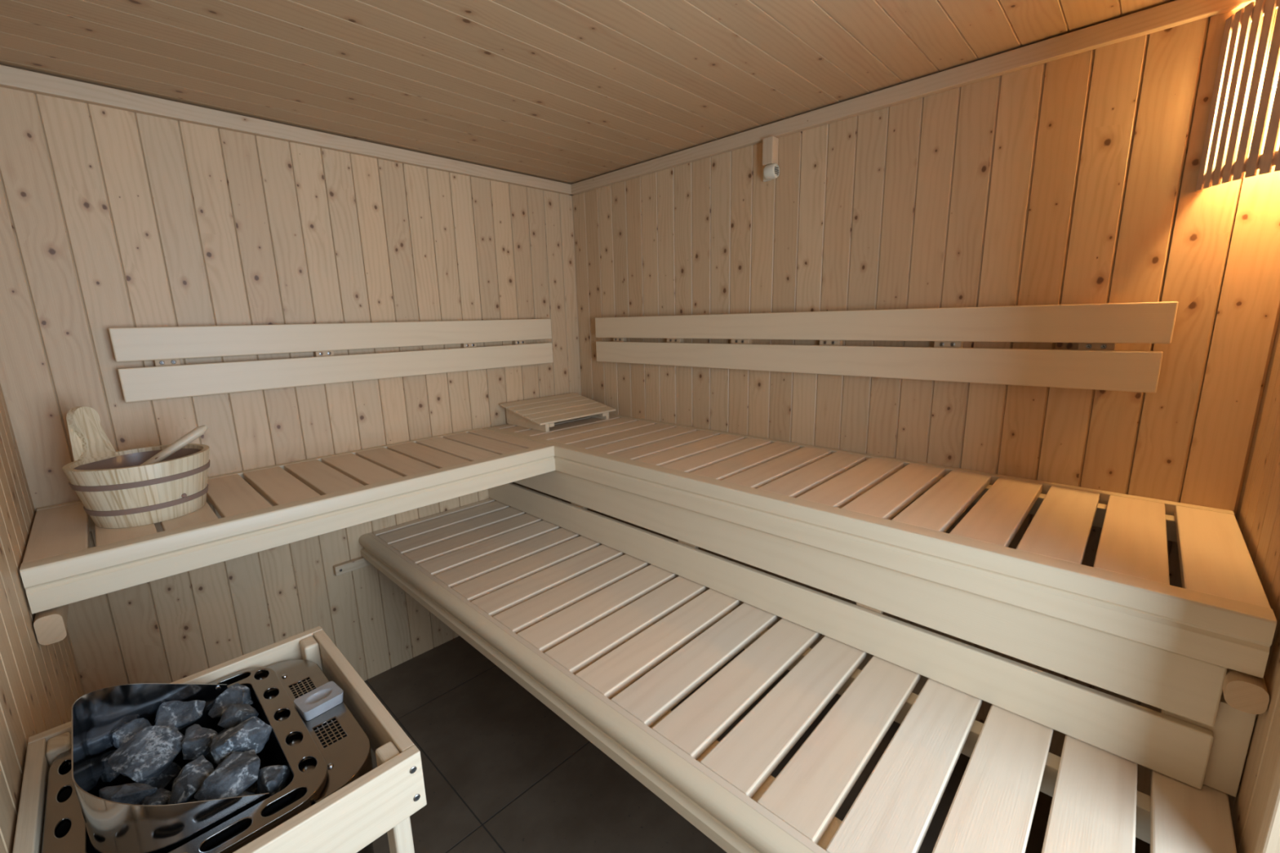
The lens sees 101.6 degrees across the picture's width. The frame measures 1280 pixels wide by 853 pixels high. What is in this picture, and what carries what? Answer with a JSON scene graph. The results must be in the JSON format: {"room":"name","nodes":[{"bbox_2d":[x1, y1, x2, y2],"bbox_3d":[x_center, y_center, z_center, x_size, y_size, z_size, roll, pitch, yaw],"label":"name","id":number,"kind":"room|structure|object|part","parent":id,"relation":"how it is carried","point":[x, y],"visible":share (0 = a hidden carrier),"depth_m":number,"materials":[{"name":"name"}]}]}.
{"room":"spa","nodes":[
{"label":"spa","id":0,"kind":"room"},
{"bbox_2d":[0,383,84,852],"bbox_3d":[-0.826,0.280,0.586,2.426,2.083,0.060,10,16,43],"label":"wall","id":1,"kind":"structure","parent":0,"point":[40,685],"depth_m":1.00,"materials":[{"name":"brown wood"}]},
{"bbox_2d":[41,659,373,852],"bbox_3d":[-0.674,0.681,0.847,0.420,0.584,0.386,10,16,43],"label":"heater","id":2,"kind":"object","parent":1,"relation":"attached to","point":[324,753],"depth_m":0.79,"materials":[{"name":"silver metal"}]},
{"bbox_3d":[-0.844,0.536,0.829,0.047,0.038,0.032,1,12,10],"label":"heater stone","id":3,"kind":"part","parent":2,"relation":"part of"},
{"bbox_3d":[-0.740,0.536,0.759,0.070,0.050,0.047,-8,13,-30],"label":"heater stone","id":4,"kind":"part","parent":2,"relation":"part of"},
{"bbox_3d":[-0.821,0.496,0.846,0.048,0.032,0.047,10,16,43],"label":"heater stone","id":5,"kind":"part","parent":2,"relation":"part of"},
{"bbox_3d":[-0.758,0.506,0.808,0.091,0.053,0.090,10,16,43],"label":"heater stone","id":6,"kind":"part","parent":2,"relation":"part of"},
{"bbox_3d":[-0.779,0.571,0.846,0.058,0.054,0.059,6,14,32],"label":"heater stone","id":7,"kind":"part","parent":2,"relation":"part of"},
{"bbox_3d":[-0.779,0.490,0.884,0.066,0.042,0.056,-8,14,-30],"label":"heater stone","id":8,"kind":"part","parent":2,"relation":"part of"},
{"bbox_3d":[-0.659,0.521,0.766,0.069,0.046,0.055,10,16,43],"label":"heater stone","id":9,"kind":"part","parent":2,"relation":"part of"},
{"bbox_3d":[-0.646,0.550,0.747,0.048,0.032,0.036,-1,12,2],"label":"heater stone","id":10,"kind":"part","parent":2,"relation":"part of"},
{"bbox_2d":[87,685,299,852],"bbox_3d":[-0.690,0.608,0.817,0.332,0.180,0.220,10,16,43],"label":"stone basin","id":11,"kind":"object","parent":2,"relation":"in","point":[278,749],"depth_m":0.80,"materials":[{"name":"metal"}]},
{"bbox_3d":[-0.714,0.509,0.840,0.064,0.039,0.039,1,12,13],"label":"heater stone","id":12,"kind":"part","parent":2,"relation":"part of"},
{"bbox_3d":[-0.723,0.557,0.918,0.052,0.048,0.070,3,13,21],"label":"heater stone","id":13,"kind":"part","parent":2,"relation":"part of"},
{"bbox_3d":[-0.606,0.520,0.769,0.070,0.045,0.079,10,16,43],"label":"heater stone","id":14,"kind":"part","parent":2,"relation":"part of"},
{"bbox_3d":[-0.747,0.498,0.954,0.069,0.039,0.052,-7,13,-24],"label":"heater stone","id":15,"kind":"part","parent":2,"relation":"part of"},
{"bbox_3d":[-0.685,0.494,0.896,0.061,0.039,0.047,-1,12,2],"label":"heater stone","id":16,"kind":"part","parent":2,"relation":"part of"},
{"bbox_3d":[-0.635,0.501,0.834,0.051,0.052,0.079,10,16,43],"label":"heater stone","id":17,"kind":"part","parent":2,"relation":"part of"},
{"bbox_3d":[-0.581,0.545,0.757,0.038,0.036,0.039,10,16,43],"label":"heater stone","id":18,"kind":"part","parent":2,"relation":"part of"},
{"bbox_3d":[-0.645,0.572,0.838,0.039,0.054,0.060,2,12,17],"label":"heater stone","id":19,"kind":"part","parent":2,"relation":"part of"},
{"bbox_3d":[-0.555,0.538,0.787,0.046,0.047,0.040,0,12,6],"label":"heater stone","id":20,"kind":"part","parent":2,"relation":"part of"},
{"bbox_2d":[289,679,315,698],"bbox_3d":[-0.630,0.491,0.977,0.058,0.002,0.036,10,16,43],"label":"grille","id":21,"kind":"object","parent":2,"relation":"attached to","point":[298,687],"depth_m":0.98,"materials":[{"name":"silver metal"}]},
{"bbox_2d":[293,681,342,720],"bbox_3d":[-0.569,0.487,0.927,0.052,0.019,0.065,8,15,37],"label":"dish","id":22,"kind":"object","parent":2,"relation":"on","point":[317,701],"visible":1,"depth_m":0.92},
{"bbox_2d":[313,718,346,747],"bbox_3d":[-0.516,0.511,0.870,0.064,0.002,0.036,10,16,43],"label":"grille","id":23,"kind":"object","parent":2,"relation":"attached to","point":[327,732],"depth_m":0.87,"materials":[{"name":"silver metal"}]},
{"bbox_3d":[-0.699,0.585,0.779,0.065,0.053,0.066,10,16,43],"label":"heater stone","id":24,"kind":"object","parent":2,"relation":"in","visible":0},
{"bbox_2d":[139,787,171,805],"bbox_3d":[-0.698,0.548,0.758,0.032,0.034,0.033,5,13,30],"label":"heater stone","id":25,"kind":"object","parent":24,"relation":"on","point":[162,796],"visible":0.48,"depth_m":0.75,"materials":[{"name":"grey stone"}]},
{"bbox_2d":[0,86,581,694],"bbox_3d":[-0.999,-0.029,2.099,0.060,2.083,2.031,10,16,43],"label":"wall","id":26,"kind":"structure","parent":0,"point":[110,217],"depth_m":1.72,"materials":[{"name":"brown wood"}]},
{"bbox_2d":[0,64,573,195],"bbox_3d":[-0.993,-0.996,1.870,0.024,0.045,1.930,10,16,43],"label":"trim","id":27,"kind":"structure","parent":26,"relation":"attached to","point":[11,77],"depth_m":1.61,"materials":[{"name":"brown wood"}]},
{"bbox_2d":[19,427,555,644],"bbox_3d":[-0.979,0.230,1.716,0.554,0.169,1.330,10,16,43],"label":"bench","id":28,"kind":"object","parent":26,"relation":"attached to","point":[313,497],"visible":0.91,"depth_m":1.42,"materials":[{"name":"beige wood"}]},
{"bbox_2d":[62,406,209,528],"bbox_3d":[-1.269,0.087,1.331,0.273,0.280,0.273,10,16,43],"label":"bucket","id":29,"kind":"object","parent":28,"relation":"on","point":[113,488],"visible":1,"depth_m":1.29,"materials":[{"name":"brown wood"}]},
{"bbox_3d":[-1.401,0.018,1.329,0.038,0.138,0.099,0,12,5],"label":"handle","id":30,"kind":"part","parent":29,"relation":"part of","materials":[{"name":"brown wood"}]},
{"bbox_2d":[140,425,208,465],"bbox_3d":[-1.247,0.092,1.349,0.070,0.154,0.231,10,16,43],"label":"ladle","id":31,"kind":"object","parent":29,"relation":"in","point":[199,431],"visible":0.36,"depth_m":1.38,"materials":[{"name":"brown wood"}]},
{"bbox_3d":[-1.171,0.130,1.880,0.028,0.030,1.326,10,16,43],"label":"rail","id":32,"kind":"part","parent":28,"relation":"part of","materials":[{"name":"beige wood"}]},
{"bbox_2d":[108,319,553,402],"bbox_3d":[-0.962,-0.295,2.011,0.046,0.210,1.507,10,16,43],"label":"backrest","id":33,"kind":"object","parent":26,"relation":"attached to","point":[164,345],"visible":1,"depth_m":1.79,"materials":[{"name":"wood"}]},
{"bbox_2d":[333,497,1236,852],"bbox_3d":[-0.080,0.587,1.440,2.315,0.123,0.719,10,16,43],"label":"bench","id":34,"kind":"object","parent":26,"relation":"attached to","point":[575,620],"visible":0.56,"depth_m":1.07,"materials":[{"name":"brown wood"}]},
{"bbox_3d":[-0.248,0.607,1.265,2.314,0.085,0.034,10,16,43],"label":"rail","id":35,"kind":"part","parent":34,"relation":"part of","materials":[{"name":"beige wood"}]},
{"bbox_2d":[488,470,1256,797],"bbox_3d":[0.147,0.359,1.632,2.321,0.232,0.040,10,16,43],"label":"panel","id":36,"kind":"object","parent":34,"relation":"on","point":[1196,739],"visible":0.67,"depth_m":1.11,"materials":[{"name":"beige wood"}]},
{"bbox_3d":[0.956,0.528,0.891,0.102,0.161,0.022,10,16,43],"label":"post","id":37,"kind":"part","parent":36,"relation":"part of","materials":[{"name":"beige wood"}]},
{"bbox_2d":[0,0,1175,184],"bbox_3d":[-0.166,-0.912,1.078,2.436,0.060,2.051,10,16,43],"label":"ceiling","id":38,"kind":"structure","parent":0,"point":[567,91],"depth_m":1.31,"materials":[{"name":"brown wood"}]},
{"bbox_2d":[364,630,1150,852],"bbox_3d":[0.299,1.233,1.115,3.586,0.050,2.051,10,16,43],"label":"floor","id":39,"kind":"structure","parent":0,"point":[503,772],"depth_m":1.65,"materials":[{"name":"tile"}]},
{"bbox_2d":[12,626,426,852],"bbox_3d":[-0.647,0.877,0.893,0.501,0.780,0.417,10,16,43],"label":"guard","id":40,"kind":"object","parent":39,"relation":"on","point":[383,800],"visible":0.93,"depth_m":0.78,"materials":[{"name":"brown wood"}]},
{"bbox_3d":[-0.920,0.882,0.912,0.042,0.776,0.026,10,16,43],"label":"leg","id":41,"kind":"part","parent":40,"relation":"part of","materials":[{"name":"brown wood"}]},
{"bbox_3d":[-0.676,0.825,1.160,0.042,0.776,0.026,10,16,43],"label":"leg","id":42,"kind":"part","parent":40,"relation":"part of","materials":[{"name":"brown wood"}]},
{"bbox_3d":[-0.376,0.876,0.877,0.042,0.776,0.026,10,16,43],"label":"leg","id":43,"kind":"part","parent":40,"relation":"part of","materials":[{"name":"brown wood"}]},
{"bbox_2d":[571,4,1279,795],"bbox_3d":[0.550,-0.043,1.989,2.426,2.083,0.060,10,16,43],"label":"wall","id":44,"kind":"structure","parent":0,"point":[1072,180],"depth_m":1.44,"materials":[{"name":"brown wood"}]},
{"bbox_2d":[762,135,779,182],"bbox_3d":[0.447,-0.926,1.808,0.064,0.134,0.050,10,16,43],"label":"sensor","id":45,"kind":"object","parent":44,"relation":"attached to","point":[771,144],"visible":1,"depth_m":1.79,"materials":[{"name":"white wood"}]},
{"bbox_3d":[0.449,-0.889,1.842,0.030,0.044,0.011,10,16,43],"label":"socket plate","id":46,"kind":"part","parent":45,"relation":"part of","materials":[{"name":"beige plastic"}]},
{"bbox_2d":[483,413,1276,714],"bbox_3d":[0.322,0.177,1.786,2.322,0.154,0.611,10,16,43],"label":"bench","id":47,"kind":"object","parent":44,"relation":"attached to","point":[842,502],"visible":0.9,"depth_m":1.19,"materials":[{"name":"beige wood"}]},
{"bbox_3d":[-0.514,0.050,2.193,0.472,0.030,0.046,10,16,43],"label":"rail","id":48,"kind":"part","parent":47,"relation":"part of","materials":[{"name":"beige wood"}]},
{"bbox_2d":[499,392,615,431],"bbox_3d":[-0.380,-0.073,2.454,0.311,0.098,0.440,10,16,43],"label":"headrest cover","id":49,"kind":"object","parent":47,"relation":"on","point":[540,414],"visible":1,"depth_m":2.40,"materials":[{"name":"beige wood"}]},
{"bbox_3d":[-0.506,-0.040,2.332,0.303,0.088,0.018,10,16,43],"label":"panel","id":50,"kind":"part","parent":49,"relation":"part of","materials":[{"name":"beige wood"}]},
{"bbox_3d":[-0.264,-0.096,2.579,0.303,0.088,0.018,10,16,43],"label":"panel","id":51,"kind":"part","parent":49,"relation":"part of","materials":[{"name":"beige wood"}]},
{"bbox_3d":[0.519,0.069,1.981,2.314,0.030,0.028,10,16,43],"label":"rail","id":52,"kind":"part","parent":47,"relation":"part of","materials":[{"name":"beige wood"}]},
{"bbox_2d":[595,301,1178,393],"bbox_3d":[0.515,-0.305,1.887,1.981,0.210,0.046,10,16,43],"label":"backrest","id":53,"kind":"object","parent":44,"relation":"attached to","point":[1096,365],"visible":1,"depth_m":1.54,"materials":[{"name":"wood"}]},
{"bbox_2d":[569,0,1255,195],"bbox_3d":[0.498,-1.009,1.758,2.325,0.045,0.024,10,16,43],"label":"trim","id":54,"kind":"structure","parent":44,"relation":"attached to","point":[1177,12],"depth_m":1.40,"materials":[{"name":"brown wood"}]},
{"bbox_2d":[1195,0,1279,191],"bbox_3d":[1.233,-0.664,1.017,0.159,0.336,0.164,10,16,43],"label":"lamp","id":55,"kind":"object","parent":44,"relation":"attached to","point":[1240,22],"visible":1,"depth_m":1.04,"materials":[{"name":"brown wood"}]},
{"bbox_2d":[1221,333,1279,852],"bbox_3d":[0.724,0.265,0.476,0.060,2.083,2.031,10,16,43],"label":"wall","id":56,"kind":"structure","parent":0,"point":[1259,520],"depth_m":0.89,"materials":[{"name":"brown wood"}]},
{"bbox_2d":[1253,755,1279,852],"bbox_3d":[0.484,0.388,0.239,0.074,1.950,1.164,10,16,43],"label":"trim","id":57,"kind":"structure","parent":56,"relation":"attached to","point":[1268,838],"depth_m":0.70,"materials":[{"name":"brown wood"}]}
]}

